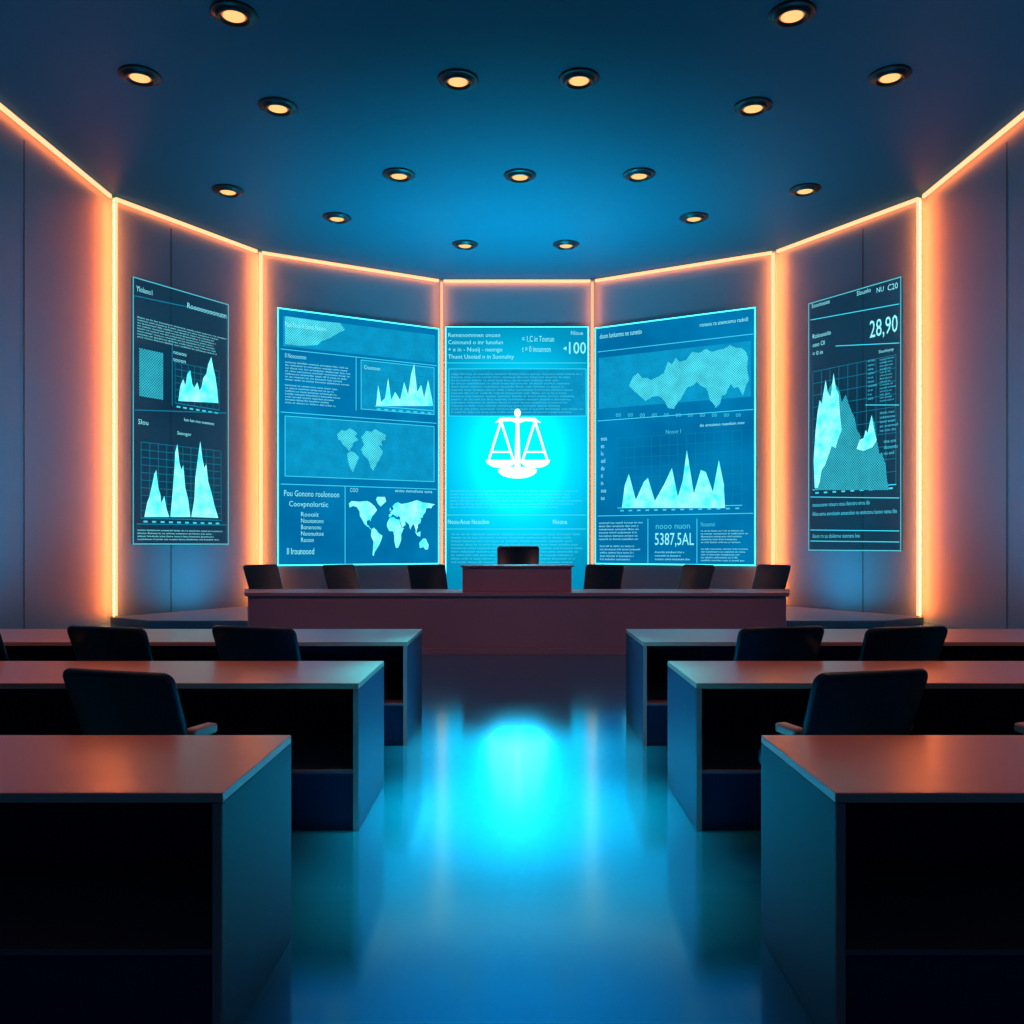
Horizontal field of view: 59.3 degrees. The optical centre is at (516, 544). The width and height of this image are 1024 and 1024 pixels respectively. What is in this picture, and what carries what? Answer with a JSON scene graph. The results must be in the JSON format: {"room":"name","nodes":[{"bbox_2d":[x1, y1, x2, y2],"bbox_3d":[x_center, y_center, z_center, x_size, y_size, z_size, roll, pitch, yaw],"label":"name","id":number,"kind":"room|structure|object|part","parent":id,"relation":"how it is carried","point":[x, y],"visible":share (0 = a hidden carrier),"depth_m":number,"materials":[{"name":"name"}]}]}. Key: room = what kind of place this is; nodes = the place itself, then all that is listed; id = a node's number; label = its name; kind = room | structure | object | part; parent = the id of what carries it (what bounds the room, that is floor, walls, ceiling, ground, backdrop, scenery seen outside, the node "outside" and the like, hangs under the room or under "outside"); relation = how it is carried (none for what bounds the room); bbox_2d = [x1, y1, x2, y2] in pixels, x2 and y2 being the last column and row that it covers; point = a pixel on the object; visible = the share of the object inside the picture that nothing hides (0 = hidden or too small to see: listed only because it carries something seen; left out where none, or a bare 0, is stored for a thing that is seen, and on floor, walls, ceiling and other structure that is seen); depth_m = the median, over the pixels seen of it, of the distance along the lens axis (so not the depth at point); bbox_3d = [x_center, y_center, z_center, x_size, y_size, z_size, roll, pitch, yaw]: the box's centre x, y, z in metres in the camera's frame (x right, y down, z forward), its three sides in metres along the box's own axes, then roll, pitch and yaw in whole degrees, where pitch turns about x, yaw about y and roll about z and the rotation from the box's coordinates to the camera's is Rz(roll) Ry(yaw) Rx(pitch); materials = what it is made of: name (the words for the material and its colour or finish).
{"room":"courtroom","nodes":[
{"label":"courtroom","id":0,"kind":"room"},
{"bbox_2d":[0,110,106,628],"bbox_3d":[-8.284,-2.650,7.278,0.200,8.300,20.557,0,0,1],"label":"wall","id":1,"kind":"structure","parent":0,"point":[66,214],"depth_m":15.52,"materials":[{"name":"paint"}]},
{"bbox_2d":[24,140,24,628],"bbox_3d":[-8.026,-2.550,14.658,0.006,8.100,0.024,0,0,0],"label":"trim","id":2,"kind":"structure","parent":1,"relation":"attached to","point":[24,140],"depth_m":14.66,"materials":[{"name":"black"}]},
{"bbox_2d":[107,197,256,621],"bbox_3d":[-7.081,-2.650,19.201,0.200,8.300,3.939,0,0,31],"label":"wall","id":3,"kind":"structure","parent":0,"point":[203,576],"depth_m":19.04,"materials":[{"name":"paint"}]},
{"bbox_2d":[113,199,117,615],"bbox_3d":[-7.797,-2.665,17.451,0.050,8.070,0.092,0,0,16],"label":"light strip","id":4,"kind":"object","parent":3,"relation":"attached to","point":[115,202],"visible":1,"depth_m":17.43,"materials":[{"name":"orange plastic"}]},
{"bbox_2d":[171,229,171,611],"bbox_3d":[-7.215,-2.550,18.772,0.006,8.100,0.024,0,0,31],"label":"trim","id":5,"kind":"structure","parent":3,"relation":"attached to","point":[171,229],"depth_m":18.78,"materials":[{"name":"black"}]},
{"bbox_2d":[133,276,228,544],"bbox_3d":[-7.056,-2.679,18.976,0.068,5.340,2.432,0,0,31],"label":"display screen","id":6,"kind":"object","parent":3,"relation":"attached to","point":[150,362],"visible":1,"depth_m":18.83,"materials":[{"name":"blue glass"}]},
{"bbox_2d":[257,251,439,588],"bbox_3d":[-4.045,-2.650,22.037,4.764,8.300,0.200,0,0,-30],"label":"wall","id":7,"kind":"structure","parent":0,"point":[287,283],"depth_m":21.51,"materials":[{"name":"paint"}]},
{"bbox_2d":[259,253,262,564],"bbox_3d":[-5.894,-2.665,20.672,0.092,8.070,0.050,0,0,-45],"label":"light strip","id":8,"kind":"object","parent":7,"relation":"attached to","point":[260,254],"visible":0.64,"depth_m":20.65,"materials":[{"name":"orange plastic"}]},
{"bbox_2d":[277,307,438,565],"bbox_3d":[-3.802,-2.525,22.018,4.131,6.030,0.068,0,0,-30],"label":"display screen","id":9,"kind":"object","parent":7,"relation":"attached to","point":[358,398],"visible":1,"depth_m":21.93,"materials":[{"name":"blue glass"}]},
{"bbox_2d":[440,282,442,563],"bbox_3d":[-1.918,-2.665,22.923,0.066,8.070,0.061,0,0,0],"label":"light strip","id":10,"kind":"object","parent":7,"relation":"attached to","point":[441,283],"visible":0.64,"depth_m":22.90,"materials":[{"name":"orange plastic"}]},
{"bbox_2d":[0,0,1023,279],"bbox_3d":[0.000,-6.850,10.251,17.304,0.100,26.622,0,0,0],"label":"ceiling","id":11,"kind":"structure","parent":0,"point":[361,76],"depth_m":14.15,"materials":[{"name":"paint"}]},
{"bbox_2d":[0,103,111,197],"bbox_3d":[-8.071,-6.737,7.198,0.050,0.065,20.405,0,0,1],"label":"light strip","id":12,"kind":"object","parent":11,"relation":"attached to","point":[3,108],"visible":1,"depth_m":15.26,"materials":[{"name":"orange plastic"}]},
{"bbox_2d":[118,64,161,86],"bbox_3d":[-5.455,-6.761,13.021,0.596,0.077,0.596,0,0,0],"label":"recessed light","id":13,"kind":"object","parent":11,"relation":"in","point":[137,75],"visible":1,"depth_m":12.95,"materials":[{"name":"black metal"}]},
{"bbox_2d":[115,197,257,252],"bbox_3d":[-6.896,-6.737,19.091,0.050,0.065,3.633,0,0,31],"label":"light strip","id":14,"kind":"object","parent":11,"relation":"attached to","point":[122,201],"visible":1,"depth_m":18.90,"materials":[{"name":"orange plastic"}]},
{"bbox_2d":[212,184,243,197],"bbox_3d":[-5.536,-6.761,17.239,0.596,0.077,0.596,0,0,0],"label":"recessed light","id":15,"kind":"object","parent":11,"relation":"in","point":[224,190],"visible":1,"depth_m":17.15,"materials":[{"name":"black metal"}]},
{"bbox_2d":[209,0,257,27],"bbox_3d":[-3.617,-6.761,11.504,0.596,0.077,0.596,0,0,0],"label":"recessed light","id":16,"kind":"object","parent":11,"relation":"in","point":[231,13],"visible":1,"depth_m":11.43,"materials":[{"name":"black metal"}]},
{"bbox_2d":[258,97,297,116],"bbox_3d":[-3.702,-6.761,13.941,0.596,0.077,0.596,0,0,0],"label":"recessed light","id":17,"kind":"object","parent":11,"relation":"in","point":[274,106],"visible":1,"depth_m":13.86,"materials":[{"name":"black metal"}]},
{"bbox_2d":[322,212,351,223],"bbox_3d":[-3.732,-6.761,18.659,0.596,0.077,0.596,0,0,0],"label":"recessed light","id":18,"kind":"object","parent":11,"relation":"in","point":[332,217],"visible":1,"depth_m":18.57,"materials":[{"name":"black metal"}]},
{"bbox_2d":[262,251,438,281],"bbox_3d":[-3.938,-6.737,21.850,4.458,0.065,0.050,0,0,-30],"label":"light strip","id":19,"kind":"object","parent":11,"relation":"attached to","point":[263,252],"visible":1,"depth_m":21.74,"materials":[{"name":"orange plastic"}]},
{"bbox_2d":[383,167,414,182],"bbox_3d":[-2.163,-6.761,16.496,0.596,0.077,0.596,0,0,0],"label":"recessed light","id":20,"kind":"object","parent":11,"relation":"in","point":[400,175],"visible":1,"depth_m":16.41,"materials":[{"name":"black metal"}]},
{"bbox_2d":[438,69,477,90],"bbox_3d":[-0.861,-6.761,13.133,0.596,0.077,0.596,0,0,0],"label":"recessed light","id":21,"kind":"object","parent":11,"relation":"in","point":[452,79],"visible":1,"depth_m":13.06,"materials":[{"name":"black metal"}]},
{"bbox_2d":[452,240,477,249],"bbox_3d":[-1.175,-6.761,20.332,0.596,0.077,0.596,0,0,0],"label":"recessed light","id":22,"kind":"object","parent":11,"relation":"in","point":[459,244],"visible":1,"depth_m":20.23,"materials":[{"name":"black metal"}]},
{"bbox_2d":[444,280,589,282],"bbox_3d":[0.000,-6.737,22.985,3.740,0.065,0.050,0,0,0],"label":"light strip","id":23,"kind":"object","parent":11,"relation":"attached to","point":[445,281],"visible":1,"depth_m":22.96,"materials":[{"name":"orange plastic"}]},
{"bbox_2d":[504,168,535,183],"bbox_3d":[0.055,-6.761,16.541,0.596,0.077,0.596,0,0,0],"label":"recessed light","id":24,"kind":"object","parent":11,"relation":"in","point":[519,176],"visible":1,"depth_m":16.45,"materials":[{"name":"black metal"}]},
{"bbox_2d":[553,240,578,249],"bbox_3d":[1.107,-6.761,20.332,0.596,0.077,0.596,0,0,0],"label":"recessed light","id":25,"kind":"object","parent":11,"relation":"in","point":[561,244],"visible":1,"depth_m":20.23,"materials":[{"name":"black metal"}]},
{"bbox_2d":[559,68,598,89],"bbox_3d":[0.903,-6.761,13.105,0.596,0.077,0.596,0,0,0],"label":"recessed light","id":26,"kind":"object","parent":11,"relation":"in","point":[574,78],"visible":1,"depth_m":13.03,"materials":[{"name":"black metal"}]},
{"bbox_2d":[623,167,654,182],"bbox_3d":[2.236,-6.761,16.496,0.596,0.077,0.596,0,0,0],"label":"recessed light","id":27,"kind":"object","parent":11,"relation":"in","point":[637,175],"visible":1,"depth_m":16.41,"materials":[{"name":"black metal"}]},
{"bbox_2d":[595,251,771,281],"bbox_3d":[3.938,-6.737,21.850,4.458,0.065,0.050,0,0,30],"label":"light strip","id":28,"kind":"object","parent":11,"relation":"attached to","point":[769,252],"visible":1,"depth_m":21.74,"materials":[{"name":"orange plastic"}]},
{"bbox_2d":[679,212,708,223],"bbox_3d":[3.670,-6.761,18.659,0.596,0.077,0.596,0,0,0],"label":"recessed light","id":29,"kind":"object","parent":11,"relation":"in","point":[692,217],"visible":1,"depth_m":18.57,"materials":[{"name":"black metal"}]},
{"bbox_2d":[733,97,772,116],"bbox_3d":[3.656,-6.761,13.941,0.596,0.077,0.596,0,0,0],"label":"recessed light","id":30,"kind":"object","parent":11,"relation":"in","point":[752,106],"visible":1,"depth_m":13.86,"materials":[{"name":"black metal"}]},
{"bbox_2d":[768,0,815,27],"bbox_3d":[3.515,-6.761,11.504,0.596,0.077,0.596,0,0,0],"label":"recessed light","id":31,"kind":"object","parent":11,"relation":"in","point":[791,13],"visible":1,"depth_m":11.43,"materials":[{"name":"black metal"}]},
{"bbox_2d":[789,183,820,196],"bbox_3d":[5.501,-6.761,17.191,0.596,0.077,0.596,0,0,0],"label":"recessed light","id":32,"kind":"object","parent":11,"relation":"in","point":[805,189],"visible":1,"depth_m":17.10,"materials":[{"name":"black metal"}]},
{"bbox_2d":[776,197,918,252],"bbox_3d":[6.896,-6.737,19.091,0.050,0.065,3.633,0,0,-31],"label":"light strip","id":33,"kind":"object","parent":11,"relation":"attached to","point":[911,201],"visible":1,"depth_m":18.90,"materials":[{"name":"orange plastic"}]},
{"bbox_2d":[868,64,911,86],"bbox_3d":[5.397,-6.761,13.021,0.596,0.077,0.596,0,0,0],"label":"recessed light","id":34,"kind":"object","parent":11,"relation":"in","point":[891,75],"visible":1,"depth_m":12.95,"materials":[{"name":"black metal"}]},
{"bbox_2d":[922,111,1023,197],"bbox_3d":[8.071,-6.737,7.198,0.050,0.065,20.405,0,0,-1],"label":"light strip","id":35,"kind":"object","parent":11,"relation":"attached to","point":[1019,117],"visible":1,"depth_m":15.45,"materials":[{"name":"orange plastic"}]},
{"bbox_2d":[440,280,593,567],"bbox_3d":[0.000,-2.650,23.200,4.046,8.300,0.200,0,0,0],"label":"wall","id":36,"kind":"structure","parent":0,"point":[464,304],"depth_m":23.10,"materials":[{"name":"paint"}]},
{"bbox_2d":[446,327,587,588],"bbox_3d":[0.000,-2.214,23.062,3.655,6.753,0.072,0,0,0],"label":"display screen","id":37,"kind":"object","parent":36,"relation":"attached to","point":[517,397],"visible":0.94,"depth_m":23.04,"materials":[{"name":"blue glass"}]},
{"bbox_2d":[591,282,593,563],"bbox_3d":[1.918,-2.665,22.923,0.066,8.070,0.061,0,0,0],"label":"light strip","id":38,"kind":"object","parent":36,"relation":"attached to","point":[592,283],"visible":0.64,"depth_m":22.90,"materials":[{"name":"orange plastic"}]},
{"bbox_2d":[88,622,961,1023],"bbox_3d":[0.000,1.550,10.251,17.304,0.100,26.622,0,0,0],"label":"floor","id":39,"kind":"structure","parent":0,"point":[524,858],"depth_m":4.02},
{"bbox_2d":[0,633,8,660],"bbox_3d":[-3.602,1.020,6.256,0.707,0.958,0.679,0,0,18],"label":"office chair","id":40,"kind":"object","parent":39,"relation":"on","point":[3,654],"visible":0.02,"depth_m":5.92,"materials":[{"name":"black leather"}]},
{"bbox_2d":[67,625,153,660],"bbox_3d":[-2.638,1.020,6.256,0.694,0.958,0.679,0,0,18],"label":"office chair","id":41,"kind":"object","parent":39,"relation":"on","point":[89,643],"visible":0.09,"depth_m":5.97,"materials":[{"name":"black leather"}]},
{"bbox_2d":[63,668,216,734],"bbox_3d":[-1.640,1.020,4.176,0.632,0.958,0.679,0,0,18],"label":"office chair","id":42,"kind":"object","parent":39,"relation":"on","point":[104,702],"visible":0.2,"depth_m":3.90,"materials":[{"name":"black leather"}]},
{"bbox_3d":[-1.400,0.823,3.991,0.061,0.045,0.160,0,0,18],"label":"armrest","id":43,"kind":"part","parent":42,"relation":"part of","materials":[{"name":"brown plastic"}]},
{"bbox_2d":[0,735,290,1023],"bbox_3d":[-2.160,1.112,3.028,2.600,0.776,0.804,0,0,0],"label":"desk","id":44,"kind":"object","parent":39,"relation":"on","point":[145,879],"visible":1,"depth_m":2.91,"materials":[{"name":"laminate"}]},
{"bbox_3d":[-2.160,1.190,3.004,2.538,0.019,0.752,0,0,0],"label":"shelf rail","id":45,"kind":"part","parent":44,"relation":"part of","materials":[{"name":"red"}]},
{"bbox_3d":[-2.160,1.350,2.665,2.538,0.300,0.030,0,0,0],"label":"panel","id":46,"kind":"part","parent":44,"relation":"part of","materials":[{"name":"blue"}]},
{"bbox_3d":[-2.160,1.127,3.405,2.538,0.745,0.030,0,0,0],"label":"modesty panel","id":47,"kind":"part","parent":44,"relation":"part of","materials":[{"name":"blue"}]},
{"bbox_3d":[-0.875,1.127,3.030,0.030,0.746,0.800,0,0,0],"label":"panel","id":48,"kind":"part","parent":44,"relation":"part of","materials":[{"name":"laminate"}]},
{"bbox_2d":[0,661,383,830],"bbox_3d":[-2.630,1.112,5.168,3.600,0.776,0.904,0,0,0],"label":"desk","id":49,"kind":"object","parent":39,"relation":"on","point":[332,712],"visible":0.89,"depth_m":5.32,"materials":[{"name":"laminate"}]},
{"bbox_3d":[-2.630,1.127,5.595,3.538,0.745,0.030,0,0,0],"label":"modesty panel","id":50,"kind":"part","parent":49,"relation":"part of","materials":[{"name":"blue"}]},
{"bbox_3d":[-2.630,1.190,5.144,3.538,0.019,0.852,0,0,0],"label":"shelf rail","id":51,"kind":"part","parent":49,"relation":"part of","materials":[{"name":"red"}]},
{"bbox_3d":[-2.630,1.350,4.755,3.538,0.300,0.030,0,0,0],"label":"panel","id":52,"kind":"part","parent":49,"relation":"part of","materials":[{"name":"blue"}]},
{"bbox_3d":[-0.845,1.127,5.170,0.030,0.746,0.900,0,0,0],"label":"panel","id":53,"kind":"part","parent":49,"relation":"part of","materials":[{"name":"laminate"}]},
{"bbox_2d":[0,629,421,745],"bbox_3d":[-3.220,1.112,7.238,4.800,0.776,1.044,0,0,0],"label":"desk","id":54,"kind":"object","parent":39,"relation":"on","point":[400,650],"visible":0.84,"depth_m":7.36,"materials":[{"name":"laminate"}]},
{"bbox_3d":[-3.220,1.127,7.735,4.738,0.745,0.030,0,0,0],"label":"modesty panel","id":55,"kind":"part","parent":54,"relation":"part of","materials":[{"name":"blue"}]},
{"bbox_3d":[-3.220,1.190,7.214,4.738,0.019,0.992,0,0,0],"label":"shelf rail","id":56,"kind":"part","parent":54,"relation":"part of","materials":[{"name":"red"}]},
{"bbox_3d":[-3.220,1.350,6.755,4.738,0.300,0.030,0,0,0],"label":"panel","id":57,"kind":"part","parent":54,"relation":"part of","materials":[{"name":"blue wood"}]},
{"bbox_3d":[-0.835,1.127,7.240,0.030,0.746,1.040,0,0,0],"label":"panel","id":58,"kind":"part","parent":54,"relation":"part of","materials":[{"name":"laminate"}]},
{"bbox_2d":[212,625,300,660],"bbox_3d":[-1.661,1.020,6.256,0.694,0.958,0.679,0,0,18],"label":"office chair","id":59,"kind":"object","parent":39,"relation":"on","point":[233,643],"visible":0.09,"depth_m":5.97,"materials":[{"name":"black leather"}]},
{"bbox_2d":[244,564,789,654],"bbox_3d":[0.000,0.892,12.825,8.096,1.215,1.050,0,0,0],"label":"bench","id":60,"kind":"object","parent":39,"relation":"on","point":[498,609],"visible":0.67,"depth_m":12.33,"materials":[{"name":"laminate"}]},
{"bbox_3d":[0.000,1.058,12.360,7.360,0.705,0.060,0,0,0],"label":"panel","id":61,"kind":"part","parent":60,"relation":"part of","materials":[{"name":"laminate"}]},
{"bbox_2d":[244,589,789,595],"bbox_3d":[0.000,0.679,12.825,8.096,0.050,1.050,0,0,0],"label":"countertop","id":62,"kind":"structure","parent":60,"relation":"on","point":[247,592],"depth_m":12.39,"materials":[{"name":"laminate"}]},
{"bbox_2d":[110,606,923,626],"bbox_3d":[0.000,1.440,18.205,15.592,0.120,9.570,0,0,0],"label":"dais","id":63,"kind":"object","parent":39,"relation":"on","point":[230,616],"visible":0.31,"depth_m":16.90,"materials":[{"name":"brown wood"}]},
{"bbox_2d":[243,564,282,588],"bbox_3d":[-3.740,0.841,13.848,0.760,1.073,0.642,0,0,38],"label":"office chair","id":64,"kind":"object","parent":63,"relation":"on","point":[262,576],"visible":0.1,"depth_m":14.02,"materials":[{"name":"black leather"}]},
{"bbox_2d":[322,564,359,588],"bbox_3d":[-2.530,0.841,13.851,0.760,1.073,0.642,0,0,40],"label":"office chair","id":65,"kind":"object","parent":63,"relation":"on","point":[339,576],"visible":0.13,"depth_m":14.03,"materials":[{"name":"black leather"}]},
{"bbox_2d":[407,564,447,588],"bbox_3d":[-1.274,0.841,13.877,0.642,1.073,0.760,0,0,-28],"label":"office chair","id":66,"kind":"object","parent":63,"relation":"on","point":[421,576],"visible":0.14,"depth_m":14.11,"materials":[{"name":"black leather"}]},
{"bbox_2d":[583,564,624,588],"bbox_3d":[1.253,0.841,13.881,0.642,1.073,0.760,0,0,24],"label":"office chair","id":67,"kind":"object","parent":63,"relation":"on","point":[597,576],"visible":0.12,"depth_m":14.12,"materials":[{"name":"black leather"}]},
{"bbox_2d":[677,564,714,588],"bbox_3d":[2.573,0.841,13.848,0.760,1.073,0.642,0,0,-38],"label":"office chair","id":68,"kind":"object","parent":63,"relation":"on","point":[692,576],"visible":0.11,"depth_m":14.02,"materials":[{"name":"black leather"}]},
{"bbox_2d":[752,564,790,588],"bbox_3d":[3.736,0.841,13.845,0.760,1.073,0.642,0,0,-36],"label":"office chair","id":69,"kind":"object","parent":63,"relation":"on","point":[767,576],"visible":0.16,"depth_m":14.01,"materials":[{"name":"black leather"}]},
{"bbox_3d":[0.000,1.260,14.550,1.500,0.239,1.300,0,0,0],"label":"riser","id":70,"kind":"object","parent":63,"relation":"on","visible":0},
{"bbox_2d":[497,546,538,563],"bbox_3d":[0.020,0.577,14.415,0.691,1.121,0.794,0,0,0],"label":"office chair","id":71,"kind":"object","parent":70,"relation":"on","point":[505,554],"visible":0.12,"depth_m":14.71,"materials":[{"name":"black leather"}]},
{"bbox_2d":[733,626,823,660],"bbox_3d":[1.678,1.020,6.255,0.694,0.958,0.679,0,0,-16],"label":"office chair","id":72,"kind":"object","parent":39,"relation":"on","point":[790,643],"visible":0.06,"depth_m":5.96,"materials":[{"name":"black leather"}]},
{"bbox_2d":[626,629,1023,745],"bbox_3d":[3.340,1.112,7.238,4.800,0.776,1.044,0,0,0],"label":"desk","id":73,"kind":"object","parent":39,"relation":"on","point":[648,651],"visible":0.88,"depth_m":7.36,"materials":[{"name":"laminate"}]},
{"bbox_3d":[0.955,1.127,7.240,0.030,0.746,1.040,0,0,0],"label":"panel","id":74,"kind":"part","parent":73,"relation":"part of","materials":[{"name":"laminate"}]},
{"bbox_3d":[3.340,1.190,7.214,4.738,0.019,0.992,0,0,0],"label":"shelf rail","id":75,"kind":"part","parent":73,"relation":"part of","materials":[{"name":"red"}]},
{"bbox_3d":[3.340,1.350,6.755,4.738,0.300,0.030,0,0,0],"label":"panel","id":76,"kind":"part","parent":73,"relation":"part of","materials":[{"name":"blue wood"}]},
{"bbox_3d":[3.340,1.127,7.735,4.738,0.745,0.030,0,0,0],"label":"modesty panel","id":77,"kind":"part","parent":73,"relation":"part of","materials":[{"name":"blue"}]},
{"bbox_2d":[758,668,927,763],"bbox_3d":[1.455,1.020,4.176,0.620,0.958,0.679,0,0,-16],"label":"office chair","id":78,"kind":"object","parent":39,"relation":"on","point":[874,702],"visible":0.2,"depth_m":3.90,"materials":[{"name":"black leather"}]},
{"bbox_3d":[1.425,1.030,4.280,0.430,0.075,0.460,0,0,-16],"label":"seat","id":79,"kind":"part","parent":78,"relation":"part of","materials":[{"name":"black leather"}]},
{"bbox_3d":[1.214,0.823,4.001,0.060,0.045,0.160,0,0,-16],"label":"armrest","id":80,"kind":"part","parent":78,"relation":"part of","materials":[{"name":"brown plastic"}]},
{"bbox_3d":[1.519,0.761,3.951,0.573,0.442,0.212,0,0,-16],"label":"backrest","id":81,"kind":"part","parent":78,"relation":"part of","materials":[{"name":"black leather"}]},
{"bbox_2d":[668,661,1023,830],"bbox_3d":[2.740,1.112,5.168,3.600,0.776,0.904,0,0,0],"label":"desk","id":82,"kind":"object","parent":39,"relation":"on","point":[719,712],"visible":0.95,"depth_m":5.32,"materials":[{"name":"laminate"}]},
{"bbox_3d":[0.955,1.127,5.170,0.030,0.746,0.900,0,0,0],"label":"panel","id":83,"kind":"part","parent":82,"relation":"part of","materials":[{"name":"laminate"}]},
{"bbox_3d":[2.740,1.190,5.144,3.538,0.019,0.852,0,0,0],"label":"shelf rail","id":84,"kind":"part","parent":82,"relation":"part of","materials":[{"name":"black wood"}]},
{"bbox_3d":[2.740,1.350,4.755,3.538,0.300,0.030,0,0,0],"label":"panel","id":85,"kind":"part","parent":82,"relation":"part of","materials":[{"name":"blue"}]},
{"bbox_3d":[2.740,1.127,5.595,3.538,0.745,0.030,0,0,0],"label":"modesty panel","id":86,"kind":"part","parent":82,"relation":"part of","materials":[{"name":"black wood"}]},
{"bbox_2d":[761,735,1023,1023],"bbox_3d":[2.230,1.112,3.028,2.600,0.776,0.804,0,0,0],"label":"desk","id":87,"kind":"object","parent":39,"relation":"on","point":[892,866],"visible":1,"depth_m":2.94,"materials":[{"name":"laminate"}]},
{"bbox_3d":[0.945,1.127,3.030,0.030,0.746,0.800,0,0,0],"label":"panel","id":88,"kind":"part","parent":87,"relation":"part of","materials":[{"name":"laminate"}]},
{"bbox_3d":[2.230,1.127,3.405,2.538,0.745,0.030,0,0,0],"label":"modesty panel","id":89,"kind":"part","parent":87,"relation":"part of","materials":[{"name":"black wood"}]},
{"bbox_3d":[2.230,1.190,3.004,2.538,0.019,0.752,0,0,0],"label":"shelf rail","id":90,"kind":"part","parent":87,"relation":"part of","materials":[{"name":"black wood"}]},
{"bbox_3d":[2.230,1.350,2.665,2.538,0.300,0.030,0,0,0],"label":"panel","id":91,"kind":"part","parent":87,"relation":"part of","materials":[{"name":"blue"}]},
{"bbox_2d":[859,626,947,660],"bbox_3d":[2.509,1.020,6.255,0.694,0.958,0.679,0,0,-16],"label":"office chair","id":92,"kind":"object","parent":39,"relation":"on","point":[915,643],"visible":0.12,"depth_m":5.96,"materials":[{"name":"black leather"}]},
{"bbox_2d":[1014,722,1023,734],"bbox_3d":[2.547,1.020,4.176,0.651,0.958,0.679,0,0,-16],"label":"office chair","id":93,"kind":"object","parent":39,"relation":"on","point":[1018,727],"visible":0.15,"depth_m":4.04,"materials":[{"name":"black plastic"}]},
{"bbox_2d":[594,251,776,588],"bbox_3d":[4.045,-2.650,22.037,4.764,8.300,0.200,0,0,30],"label":"wall","id":94,"kind":"structure","parent":0,"point":[742,283],"depth_m":21.46,"materials":[{"name":"paint"}]},
{"bbox_2d":[595,307,755,565],"bbox_3d":[3.792,-2.532,22.024,4.107,6.044,0.069,0,0,30],"label":"display screen","id":95,"kind":"object","parent":94,"relation":"attached to","point":[675,398],"visible":1,"depth_m":21.95,"materials":[{"name":"blue glass"}]},
{"bbox_2d":[771,253,774,564],"bbox_3d":[5.894,-2.665,20.672,0.092,8.070,0.050,0,0,45],"label":"light strip","id":96,"kind":"object","parent":94,"relation":"attached to","point":[772,254],"visible":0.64,"depth_m":20.65,"materials":[{"name":"orange plastic"}]},
{"bbox_2d":[777,197,926,621],"bbox_3d":[7.081,-2.650,19.201,0.200,8.300,3.939,0,0,-31],"label":"wall","id":97,"kind":"structure","parent":0,"point":[830,265],"depth_m":18.89,"materials":[{"name":"paint"}]},
{"bbox_2d":[808,277,900,550],"bbox_3d":[7.077,-2.612,18.939,0.069,5.473,2.347,0,0,-31],"label":"display screen","id":98,"kind":"object","parent":97,"relation":"attached to","point":[843,461],"visible":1,"depth_m":19.05,"materials":[{"name":"blue glass"}]},
{"bbox_2d":[862,229,862,611],"bbox_3d":[7.215,-2.550,18.772,0.006,8.100,0.024,0,0,-31],"label":"trim","id":99,"kind":"structure","parent":97,"relation":"attached to","point":[862,229],"depth_m":18.78,"materials":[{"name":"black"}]},
{"bbox_2d":[916,199,920,615],"bbox_3d":[7.797,-2.665,17.451,0.050,8.070,0.092,0,0,-16],"label":"light strip","id":100,"kind":"object","parent":97,"relation":"attached to","point":[918,202],"visible":1,"depth_m":17.43,"materials":[{"name":"orange plastic"}]},
{"bbox_2d":[927,118,1023,628],"bbox_3d":[8.284,-2.650,7.278,0.200,8.300,20.557,0,0,-1],"label":"wall","id":101,"kind":"structure","parent":0,"point":[966,214],"depth_m":15.59,"materials":[{"name":"paint"}]},
{"bbox_2d":[1006,142,1006,628],"bbox_3d":[8.024,-2.550,14.745,0.006,8.100,0.024,0,0,0],"label":"trim","id":102,"kind":"structure","parent":101,"relation":"attached to","point":[1006,142],"depth_m":14.75,"materials":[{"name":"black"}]}
]}

